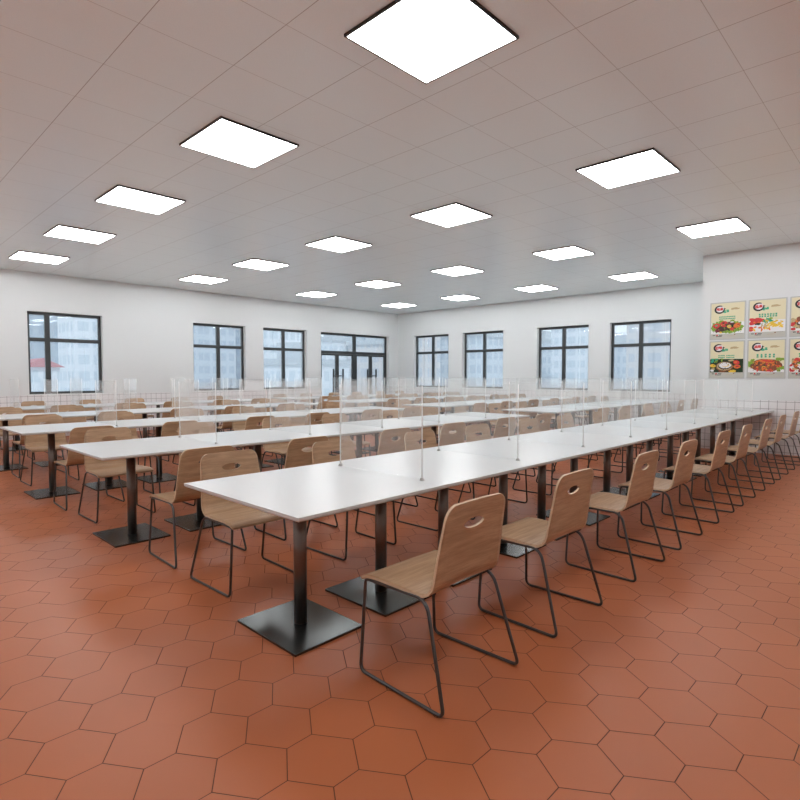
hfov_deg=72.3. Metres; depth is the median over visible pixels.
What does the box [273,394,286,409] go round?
dining chair
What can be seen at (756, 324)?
food picture
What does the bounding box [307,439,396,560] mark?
dining chair
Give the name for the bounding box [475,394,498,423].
dining chair
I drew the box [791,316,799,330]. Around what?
food picture
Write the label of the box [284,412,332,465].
dining chair
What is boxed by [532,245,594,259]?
recessed light
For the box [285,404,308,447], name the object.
dining chair
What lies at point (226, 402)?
dining chair
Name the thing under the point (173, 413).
dining chair
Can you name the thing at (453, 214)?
recessed light
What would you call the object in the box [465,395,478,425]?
dining chair
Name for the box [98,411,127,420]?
dining chair
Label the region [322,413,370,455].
dining chair
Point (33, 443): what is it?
dining chair
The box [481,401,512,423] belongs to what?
dining chair
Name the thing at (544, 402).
dining chair
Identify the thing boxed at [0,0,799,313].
ceiling
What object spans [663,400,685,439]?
dining chair
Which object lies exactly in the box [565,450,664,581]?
dining chair
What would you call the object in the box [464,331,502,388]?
window
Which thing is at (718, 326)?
food picture
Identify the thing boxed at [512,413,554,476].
dining chair
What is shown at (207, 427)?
dining chair
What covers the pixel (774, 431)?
dining chair
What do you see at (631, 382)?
divider
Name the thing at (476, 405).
dining chair
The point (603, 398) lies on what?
dining chair
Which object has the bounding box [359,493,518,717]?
dining chair
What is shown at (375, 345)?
building
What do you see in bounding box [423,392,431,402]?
dining chair
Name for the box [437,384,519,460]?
divider
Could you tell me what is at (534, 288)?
recessed light
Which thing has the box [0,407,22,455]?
dining chair
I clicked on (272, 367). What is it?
building
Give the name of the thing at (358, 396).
dining chair
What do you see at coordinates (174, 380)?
divider
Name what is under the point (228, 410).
dining chair
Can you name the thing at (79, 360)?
building
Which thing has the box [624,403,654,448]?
dining chair
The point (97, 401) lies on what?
dining chair
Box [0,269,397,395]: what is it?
wall
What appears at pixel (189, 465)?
dining chair
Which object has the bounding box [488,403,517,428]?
dining chair
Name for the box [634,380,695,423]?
divider
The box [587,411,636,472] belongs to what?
dining chair
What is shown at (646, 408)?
dining chair
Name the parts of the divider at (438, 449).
post, post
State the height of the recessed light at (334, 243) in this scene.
0.018 m
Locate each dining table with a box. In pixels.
[0,399,251,450]
[0,402,317,471]
[0,406,403,499]
[59,412,529,547]
[184,408,773,656]
[272,393,442,421]
[329,394,489,420]
[402,396,581,443]
[502,399,677,428]
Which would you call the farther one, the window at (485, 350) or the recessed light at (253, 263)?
the window at (485, 350)
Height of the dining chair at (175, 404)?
0.796 m
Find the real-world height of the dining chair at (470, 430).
0.796 m
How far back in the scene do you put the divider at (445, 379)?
7.38 m
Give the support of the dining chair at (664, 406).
on the floor
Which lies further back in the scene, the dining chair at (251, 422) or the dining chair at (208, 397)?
the dining chair at (208, 397)
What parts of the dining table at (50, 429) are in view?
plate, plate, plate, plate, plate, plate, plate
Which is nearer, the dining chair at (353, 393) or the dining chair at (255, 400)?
the dining chair at (255, 400)
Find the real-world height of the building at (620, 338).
36.000 m
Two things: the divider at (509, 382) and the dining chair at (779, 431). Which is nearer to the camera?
the divider at (509, 382)
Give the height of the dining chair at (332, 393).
0.796 m
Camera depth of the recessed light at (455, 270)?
10.96 m
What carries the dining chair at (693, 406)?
on the floor
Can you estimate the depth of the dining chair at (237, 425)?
8.75 m
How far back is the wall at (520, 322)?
14.83 m
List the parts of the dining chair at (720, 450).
sled leg, sled leg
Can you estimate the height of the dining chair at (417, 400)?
0.796 m
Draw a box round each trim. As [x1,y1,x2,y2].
[0,389,320,439]
[389,387,397,397]
[399,387,699,431]
[699,398,799,455]
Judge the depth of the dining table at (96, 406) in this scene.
10.76 m
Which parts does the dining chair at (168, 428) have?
sled leg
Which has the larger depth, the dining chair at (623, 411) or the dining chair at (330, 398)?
the dining chair at (330, 398)
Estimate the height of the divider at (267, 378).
0.515 m
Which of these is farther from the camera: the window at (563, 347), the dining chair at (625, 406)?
the window at (563, 347)
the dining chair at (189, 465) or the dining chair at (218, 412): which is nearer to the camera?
the dining chair at (189, 465)
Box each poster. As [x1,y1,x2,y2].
[709,340,744,377]
[710,300,745,339]
[746,339,785,378]
[748,297,787,338]
[788,338,799,378]
[789,296,799,336]
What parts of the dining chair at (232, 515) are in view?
sled leg, sled leg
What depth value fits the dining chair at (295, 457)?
4.43 m
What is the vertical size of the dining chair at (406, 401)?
0.796 m
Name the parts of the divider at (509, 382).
post, post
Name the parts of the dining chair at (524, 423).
sled leg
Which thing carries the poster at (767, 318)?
attached to the wall at (773, 271)
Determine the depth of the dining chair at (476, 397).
13.46 m
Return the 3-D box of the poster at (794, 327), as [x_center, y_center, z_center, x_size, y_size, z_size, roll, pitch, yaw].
[6.481,-1.329,8.651,0.540,0.648,0.014,2,4,44]
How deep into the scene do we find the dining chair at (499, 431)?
6.57 m
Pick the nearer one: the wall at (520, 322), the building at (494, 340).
the wall at (520, 322)
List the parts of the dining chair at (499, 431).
sled leg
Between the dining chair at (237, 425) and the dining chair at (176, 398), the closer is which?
the dining chair at (237, 425)
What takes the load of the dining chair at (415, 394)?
on the floor
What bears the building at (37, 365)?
on the ground
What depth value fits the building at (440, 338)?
205.94 m
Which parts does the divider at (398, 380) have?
post, post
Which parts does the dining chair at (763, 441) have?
sled leg, sled leg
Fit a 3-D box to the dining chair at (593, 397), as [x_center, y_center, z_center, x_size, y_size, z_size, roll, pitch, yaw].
[4.560,0.288,13.597,0.500,0.796,0.538,2,4,44]
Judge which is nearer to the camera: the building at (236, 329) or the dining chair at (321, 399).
the dining chair at (321, 399)
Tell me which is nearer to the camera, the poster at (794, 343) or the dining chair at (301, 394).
the poster at (794, 343)
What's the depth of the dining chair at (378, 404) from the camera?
14.67 m
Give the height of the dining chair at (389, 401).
0.796 m
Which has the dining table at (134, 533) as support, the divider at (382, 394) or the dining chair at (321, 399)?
the divider at (382, 394)
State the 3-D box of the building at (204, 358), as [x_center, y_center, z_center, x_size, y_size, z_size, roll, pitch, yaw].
[-52.397,-7.040,140.305,14.900,48.000,15.900,2,4,44]
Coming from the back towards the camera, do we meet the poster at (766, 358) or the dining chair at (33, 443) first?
the poster at (766, 358)
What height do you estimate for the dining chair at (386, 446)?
0.796 m
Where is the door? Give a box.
[321,332,385,414]
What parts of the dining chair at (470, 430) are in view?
sled leg, sled leg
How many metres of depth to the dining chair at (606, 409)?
8.57 m
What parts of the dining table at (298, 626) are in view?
plate, plate, plate, plate, plate, plate, plate, plate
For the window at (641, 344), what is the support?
in the wall at (520, 322)
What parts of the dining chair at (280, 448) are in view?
sled leg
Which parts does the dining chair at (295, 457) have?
sled leg, sled leg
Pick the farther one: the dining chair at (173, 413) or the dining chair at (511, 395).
the dining chair at (511, 395)
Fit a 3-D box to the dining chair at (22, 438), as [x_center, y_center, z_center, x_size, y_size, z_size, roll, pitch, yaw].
[-4.782,0.576,7.234,0.500,0.796,0.538,2,4,44]
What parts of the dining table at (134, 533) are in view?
plate, plate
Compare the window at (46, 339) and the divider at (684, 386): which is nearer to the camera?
the divider at (684, 386)
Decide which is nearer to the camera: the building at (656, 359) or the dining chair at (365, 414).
the dining chair at (365, 414)
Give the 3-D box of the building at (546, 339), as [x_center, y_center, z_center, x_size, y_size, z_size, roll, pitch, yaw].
[44.930,-3.069,174.271,14.900,37.000,14.900,2,4,44]
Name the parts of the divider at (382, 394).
post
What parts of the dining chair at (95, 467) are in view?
sled leg, sled leg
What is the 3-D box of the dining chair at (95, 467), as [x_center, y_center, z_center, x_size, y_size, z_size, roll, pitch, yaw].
[-2.639,0.672,5.112,0.500,0.796,0.538,2,4,44]
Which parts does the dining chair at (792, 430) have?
sled leg, sled leg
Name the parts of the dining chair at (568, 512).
sled leg, sled leg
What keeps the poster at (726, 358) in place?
attached to the wall at (773, 271)
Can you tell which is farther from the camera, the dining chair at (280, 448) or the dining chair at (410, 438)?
the dining chair at (280, 448)
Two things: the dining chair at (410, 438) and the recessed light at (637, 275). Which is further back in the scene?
the recessed light at (637, 275)
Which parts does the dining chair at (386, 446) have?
sled leg, sled leg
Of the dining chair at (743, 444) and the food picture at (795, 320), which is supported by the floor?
the dining chair at (743, 444)
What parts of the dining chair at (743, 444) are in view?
sled leg, sled leg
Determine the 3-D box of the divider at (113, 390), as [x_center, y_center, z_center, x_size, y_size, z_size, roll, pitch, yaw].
[-4.434,-0.077,8.714,0.720,0.515,0.028,2,4,44]
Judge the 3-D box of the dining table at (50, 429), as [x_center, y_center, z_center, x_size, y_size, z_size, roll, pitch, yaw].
[-2.133,0.585,7.810,1.028,0.726,5.664,2,4,44]
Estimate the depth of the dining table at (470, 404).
11.79 m
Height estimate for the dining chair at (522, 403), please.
0.796 m
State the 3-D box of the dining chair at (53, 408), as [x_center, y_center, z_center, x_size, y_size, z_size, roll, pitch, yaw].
[-5.842,0.476,9.454,0.500,0.796,0.538,2,4,44]
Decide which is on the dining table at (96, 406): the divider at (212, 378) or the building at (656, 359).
the divider at (212, 378)
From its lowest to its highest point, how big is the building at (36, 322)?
44.000 m
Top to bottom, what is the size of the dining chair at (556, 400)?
0.796 m
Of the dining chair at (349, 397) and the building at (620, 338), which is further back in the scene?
the building at (620, 338)
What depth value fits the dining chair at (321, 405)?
10.36 m
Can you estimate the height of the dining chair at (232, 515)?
0.796 m
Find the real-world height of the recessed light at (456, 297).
0.018 m
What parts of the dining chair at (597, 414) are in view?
sled leg, sled leg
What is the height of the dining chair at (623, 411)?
0.796 m
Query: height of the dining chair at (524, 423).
0.796 m
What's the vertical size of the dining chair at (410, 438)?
0.796 m
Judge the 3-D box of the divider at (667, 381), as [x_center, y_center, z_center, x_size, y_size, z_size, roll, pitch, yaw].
[2.562,0.045,6.011,0.720,0.515,0.028,2,4,44]
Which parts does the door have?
handle, handle, handle, handle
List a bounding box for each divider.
[44,380,58,414]
[95,380,117,425]
[113,390,129,411]
[174,380,199,420]
[179,382,217,443]
[212,378,227,399]
[267,378,287,403]
[269,410,311,434]
[338,385,424,480]
[341,394,383,427]
[398,380,439,421]
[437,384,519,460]
[445,379,486,417]
[507,382,584,446]
[560,382,631,436]
[601,381,667,429]
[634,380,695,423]
[661,379,718,418]
[683,386,736,414]
[702,379,752,411]
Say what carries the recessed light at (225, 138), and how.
in the ceiling
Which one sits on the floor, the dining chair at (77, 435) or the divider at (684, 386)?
the dining chair at (77, 435)
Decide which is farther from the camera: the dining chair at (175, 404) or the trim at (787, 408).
the dining chair at (175, 404)
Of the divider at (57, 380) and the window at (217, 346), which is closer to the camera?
the divider at (57, 380)
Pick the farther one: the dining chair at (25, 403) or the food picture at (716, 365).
the dining chair at (25, 403)
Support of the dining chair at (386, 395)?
on the floor
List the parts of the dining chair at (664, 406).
sled leg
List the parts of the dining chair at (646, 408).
sled leg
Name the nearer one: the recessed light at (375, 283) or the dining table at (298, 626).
the dining table at (298, 626)
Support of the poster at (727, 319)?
attached to the wall at (773, 271)
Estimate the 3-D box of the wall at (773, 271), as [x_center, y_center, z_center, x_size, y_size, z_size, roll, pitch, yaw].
[8.692,-0.803,8.797,6.135,3.410,3.230,2,4,44]
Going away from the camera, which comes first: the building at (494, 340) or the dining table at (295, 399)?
the dining table at (295, 399)
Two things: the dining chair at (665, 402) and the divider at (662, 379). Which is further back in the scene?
the dining chair at (665, 402)
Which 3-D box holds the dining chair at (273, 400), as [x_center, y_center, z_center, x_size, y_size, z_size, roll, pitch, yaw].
[-2.697,0.375,11.687,0.500,0.796,0.538,2,4,44]
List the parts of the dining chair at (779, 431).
sled leg, sled leg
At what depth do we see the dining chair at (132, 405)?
9.84 m
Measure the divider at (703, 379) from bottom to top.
0.515 m
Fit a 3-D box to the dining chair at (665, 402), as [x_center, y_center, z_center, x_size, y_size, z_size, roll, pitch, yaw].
[4.930,0.421,10.663,0.500,0.796,0.538,2,4,44]
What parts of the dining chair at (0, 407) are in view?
sled leg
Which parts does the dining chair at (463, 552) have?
sled leg, sled leg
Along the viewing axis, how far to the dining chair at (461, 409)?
12.83 m
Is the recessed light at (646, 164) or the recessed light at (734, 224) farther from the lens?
the recessed light at (734, 224)
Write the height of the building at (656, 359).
42.000 m
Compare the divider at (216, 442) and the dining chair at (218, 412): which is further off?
the dining chair at (218, 412)
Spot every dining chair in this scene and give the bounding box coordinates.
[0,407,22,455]
[0,408,34,459]
[11,414,64,477]
[20,415,79,485]
[21,401,46,422]
[44,405,74,452]
[53,425,124,510]
[56,405,86,456]
[78,427,155,522]
[79,399,102,419]
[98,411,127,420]
[102,412,151,467]
[114,403,141,437]
[122,403,148,437]
[125,398,154,434]
[143,420,198,493]
[148,445,246,568]
[153,401,184,434]
[161,408,194,460]
[171,397,188,406]
[172,409,203,464]
[173,401,192,406]
[174,422,238,505]
[190,449,293,597]
[207,396,222,414]
[213,399,230,431]
[217,405,246,449]
[219,400,239,431]
[232,406,272,456]
[236,415,279,468]
[251,398,267,412]
[254,436,337,540]
[259,398,278,426]
[262,403,296,446]
[262,417,311,468]
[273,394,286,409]
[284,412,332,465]
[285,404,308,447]
[300,393,316,407]
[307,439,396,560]
[314,402,334,420]
[319,396,329,407]
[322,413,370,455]
[326,402,343,422]
[328,396,339,407]
[329,392,348,419]
[345,395,360,419]
[352,392,372,418]
[353,409,381,456]
[355,427,417,515]
[356,395,369,416]
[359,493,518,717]
[372,399,397,435]
[376,394,388,417]
[376,410,421,454]
[385,394,395,406]
[396,399,411,417]
[397,429,474,530]
[399,393,408,403]
[402,406,420,430]
[408,393,417,406]
[412,397,425,430]
[416,422,470,500]
[419,407,455,443]
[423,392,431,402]
[424,398,437,435]
[440,396,453,413]
[453,397,479,423]
[453,402,486,430]
[458,423,527,502]
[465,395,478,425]
[470,417,519,486]
[473,396,494,427]
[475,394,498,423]
[478,468,602,637]
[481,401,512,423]
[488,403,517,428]
[499,395,507,406]
[508,393,516,421]
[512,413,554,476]
[512,418,555,495]
[514,401,543,434]
[516,394,525,418]
[527,399,538,416]
[530,398,558,428]
[542,400,554,429]
[552,397,580,428]
[553,414,602,479]
[563,398,588,425]
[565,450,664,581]
[578,407,611,460]
[579,396,595,425]
[584,397,611,422]
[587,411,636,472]
[599,405,633,454]
[601,396,618,421]
[614,408,659,464]
[617,439,702,549]
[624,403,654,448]
[639,405,680,457]
[641,401,668,443]
[659,403,688,450]
[661,430,734,523]
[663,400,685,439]
[675,398,697,435]
[691,424,755,505]
[717,418,774,490]
[736,415,788,479]
[754,411,799,469]
[767,429,799,461]
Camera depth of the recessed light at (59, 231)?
8.16 m
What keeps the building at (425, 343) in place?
on the ground
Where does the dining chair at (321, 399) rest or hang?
on the floor
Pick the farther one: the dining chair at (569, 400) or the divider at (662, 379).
the dining chair at (569, 400)
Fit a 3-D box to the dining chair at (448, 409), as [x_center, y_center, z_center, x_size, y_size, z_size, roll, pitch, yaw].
[1.033,0.304,13.260,0.500,0.796,0.538,2,4,44]
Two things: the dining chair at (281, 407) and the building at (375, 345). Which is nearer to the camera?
the dining chair at (281, 407)
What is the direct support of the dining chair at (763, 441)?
on the floor
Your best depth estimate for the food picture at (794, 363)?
8.82 m
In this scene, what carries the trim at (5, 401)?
attached to the wall at (147, 331)
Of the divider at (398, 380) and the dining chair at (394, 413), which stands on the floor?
the dining chair at (394, 413)
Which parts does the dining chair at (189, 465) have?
sled leg, sled leg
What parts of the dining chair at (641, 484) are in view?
sled leg, sled leg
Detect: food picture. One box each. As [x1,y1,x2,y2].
[710,359,742,371]
[711,319,743,333]
[748,357,783,371]
[749,317,785,332]
[789,358,799,371]
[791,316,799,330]
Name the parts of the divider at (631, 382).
post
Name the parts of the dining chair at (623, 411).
sled leg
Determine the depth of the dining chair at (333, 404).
10.14 m
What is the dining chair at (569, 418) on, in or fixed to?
on the floor
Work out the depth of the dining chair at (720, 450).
5.04 m
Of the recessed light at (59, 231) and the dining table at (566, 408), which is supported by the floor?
the dining table at (566, 408)
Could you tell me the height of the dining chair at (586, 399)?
0.796 m
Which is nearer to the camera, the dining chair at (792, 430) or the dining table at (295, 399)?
the dining chair at (792, 430)
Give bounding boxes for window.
[27,311,101,393]
[193,323,243,390]
[263,328,304,388]
[416,334,448,386]
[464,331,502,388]
[539,325,588,389]
[611,319,670,391]
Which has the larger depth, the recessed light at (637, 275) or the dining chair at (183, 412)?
the recessed light at (637, 275)
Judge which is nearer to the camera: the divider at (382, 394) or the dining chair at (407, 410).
the divider at (382, 394)
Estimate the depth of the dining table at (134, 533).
4.82 m
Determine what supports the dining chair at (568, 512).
on the floor
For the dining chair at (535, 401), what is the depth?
11.50 m
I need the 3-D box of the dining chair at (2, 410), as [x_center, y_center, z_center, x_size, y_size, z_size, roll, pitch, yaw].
[-5.926,0.526,8.341,0.500,0.796,0.538,2,4,44]
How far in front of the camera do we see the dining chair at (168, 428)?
6.00 m
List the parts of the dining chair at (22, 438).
sled leg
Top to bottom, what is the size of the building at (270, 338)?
46.000 m
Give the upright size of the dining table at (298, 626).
0.726 m
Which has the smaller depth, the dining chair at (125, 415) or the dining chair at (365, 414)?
the dining chair at (125, 415)
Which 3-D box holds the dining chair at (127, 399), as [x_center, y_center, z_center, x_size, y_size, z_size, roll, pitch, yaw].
[-5.683,0.365,11.911,0.500,0.796,0.538,2,4,44]
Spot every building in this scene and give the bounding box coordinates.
[29,314,57,363]
[30,358,63,391]
[57,316,98,390]
[193,326,235,388]
[235,328,239,387]
[263,330,299,358]
[264,342,350,407]
[321,335,361,359]
[346,337,382,405]
[420,337,439,385]
[440,333,502,386]
[440,338,440,385]
[542,331,550,387]
[550,327,588,387]
[614,333,626,388]
[626,322,670,389]
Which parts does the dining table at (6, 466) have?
plate, plate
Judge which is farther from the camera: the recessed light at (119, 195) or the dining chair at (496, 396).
the dining chair at (496, 396)
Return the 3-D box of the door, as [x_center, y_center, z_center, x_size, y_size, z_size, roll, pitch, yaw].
[-1.466,-0.810,17.772,0.133,2.615,2.900,2,4,44]
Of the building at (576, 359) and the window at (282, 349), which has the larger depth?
the building at (576, 359)
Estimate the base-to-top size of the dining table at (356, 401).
0.726 m
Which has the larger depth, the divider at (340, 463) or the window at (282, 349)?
the window at (282, 349)
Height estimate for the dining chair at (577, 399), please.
0.796 m
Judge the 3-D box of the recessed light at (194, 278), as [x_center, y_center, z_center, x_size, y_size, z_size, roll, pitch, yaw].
[-4.317,-2.647,12.037,0.770,0.018,0.770,2,4,44]
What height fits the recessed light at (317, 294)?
0.018 m
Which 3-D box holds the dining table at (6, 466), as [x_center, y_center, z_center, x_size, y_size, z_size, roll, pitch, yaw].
[-3.792,0.513,9.408,1.028,0.726,5.664,2,4,44]
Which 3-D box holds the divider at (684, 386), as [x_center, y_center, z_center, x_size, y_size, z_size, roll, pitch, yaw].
[4.579,-0.049,8.101,0.720,0.515,0.028,2,4,44]
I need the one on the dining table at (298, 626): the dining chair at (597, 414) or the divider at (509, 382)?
the divider at (509, 382)
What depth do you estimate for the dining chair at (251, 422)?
6.73 m
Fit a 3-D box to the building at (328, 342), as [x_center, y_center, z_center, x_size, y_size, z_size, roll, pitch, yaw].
[-15.495,-0.029,129.133,9.900,35.000,8.900,2,4,44]
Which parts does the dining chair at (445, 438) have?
sled leg, sled leg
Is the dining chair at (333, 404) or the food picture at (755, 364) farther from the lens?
the dining chair at (333, 404)
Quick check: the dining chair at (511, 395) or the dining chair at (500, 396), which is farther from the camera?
the dining chair at (511, 395)
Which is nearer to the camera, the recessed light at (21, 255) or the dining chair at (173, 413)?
the dining chair at (173, 413)
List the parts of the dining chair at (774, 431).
sled leg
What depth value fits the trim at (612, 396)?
14.40 m
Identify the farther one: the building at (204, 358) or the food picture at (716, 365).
the building at (204, 358)
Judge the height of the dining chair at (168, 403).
0.796 m
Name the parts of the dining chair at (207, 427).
sled leg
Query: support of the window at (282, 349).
in the wall at (147, 331)
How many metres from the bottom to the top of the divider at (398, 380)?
0.515 m
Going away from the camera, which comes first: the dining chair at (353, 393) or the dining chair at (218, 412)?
the dining chair at (218, 412)
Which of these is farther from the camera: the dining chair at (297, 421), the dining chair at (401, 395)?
the dining chair at (401, 395)
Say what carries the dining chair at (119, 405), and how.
on the floor
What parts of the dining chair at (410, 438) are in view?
sled leg, sled leg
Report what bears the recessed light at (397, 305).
in the ceiling
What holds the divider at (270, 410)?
on the dining table at (134, 533)
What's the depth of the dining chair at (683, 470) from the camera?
4.30 m
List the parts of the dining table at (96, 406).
plate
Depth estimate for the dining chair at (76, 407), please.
9.09 m
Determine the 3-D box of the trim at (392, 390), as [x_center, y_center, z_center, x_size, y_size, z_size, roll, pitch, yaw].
[-0.223,0.002,18.945,0.008,0.885,0.460,2,4,44]
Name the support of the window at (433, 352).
in the wall at (520, 322)
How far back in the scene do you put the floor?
2.48 m
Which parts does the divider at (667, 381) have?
post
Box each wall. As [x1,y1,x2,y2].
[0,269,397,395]
[398,282,702,393]
[700,243,799,400]
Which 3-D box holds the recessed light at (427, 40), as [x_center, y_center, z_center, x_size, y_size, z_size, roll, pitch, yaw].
[0.197,-2.257,3.401,0.770,0.018,0.770,2,4,44]
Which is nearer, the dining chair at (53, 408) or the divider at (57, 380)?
the divider at (57, 380)
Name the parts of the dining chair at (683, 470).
sled leg, sled leg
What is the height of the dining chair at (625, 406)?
0.796 m
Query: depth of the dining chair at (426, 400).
12.10 m
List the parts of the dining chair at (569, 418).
sled leg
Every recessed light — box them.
[8,250,69,263]
[43,224,116,243]
[95,185,185,214]
[178,275,227,283]
[179,116,298,167]
[232,258,288,270]
[296,291,336,297]
[305,236,372,252]
[344,0,518,83]
[354,280,401,287]
[381,303,416,307]
[410,202,491,226]
[430,265,483,275]
[440,295,479,300]
[514,284,558,291]
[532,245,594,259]
[575,147,680,188]
[608,271,658,280]
[676,217,750,237]
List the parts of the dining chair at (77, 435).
sled leg, sled leg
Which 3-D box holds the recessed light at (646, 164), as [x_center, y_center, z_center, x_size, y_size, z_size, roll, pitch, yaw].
[2.342,-2.357,5.623,0.770,0.018,0.770,2,4,44]
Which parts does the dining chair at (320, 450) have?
sled leg, sled leg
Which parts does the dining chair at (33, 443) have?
sled leg, sled leg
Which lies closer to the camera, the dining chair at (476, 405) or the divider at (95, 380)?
the divider at (95, 380)
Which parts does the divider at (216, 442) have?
post, post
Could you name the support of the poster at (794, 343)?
attached to the wall at (773, 271)
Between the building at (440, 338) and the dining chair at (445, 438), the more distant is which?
the building at (440, 338)
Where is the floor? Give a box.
[0,414,799,799]
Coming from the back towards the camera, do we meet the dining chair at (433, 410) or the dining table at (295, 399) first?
the dining table at (295, 399)
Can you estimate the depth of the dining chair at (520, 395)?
14.82 m
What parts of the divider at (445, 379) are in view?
post, post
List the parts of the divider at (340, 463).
post, post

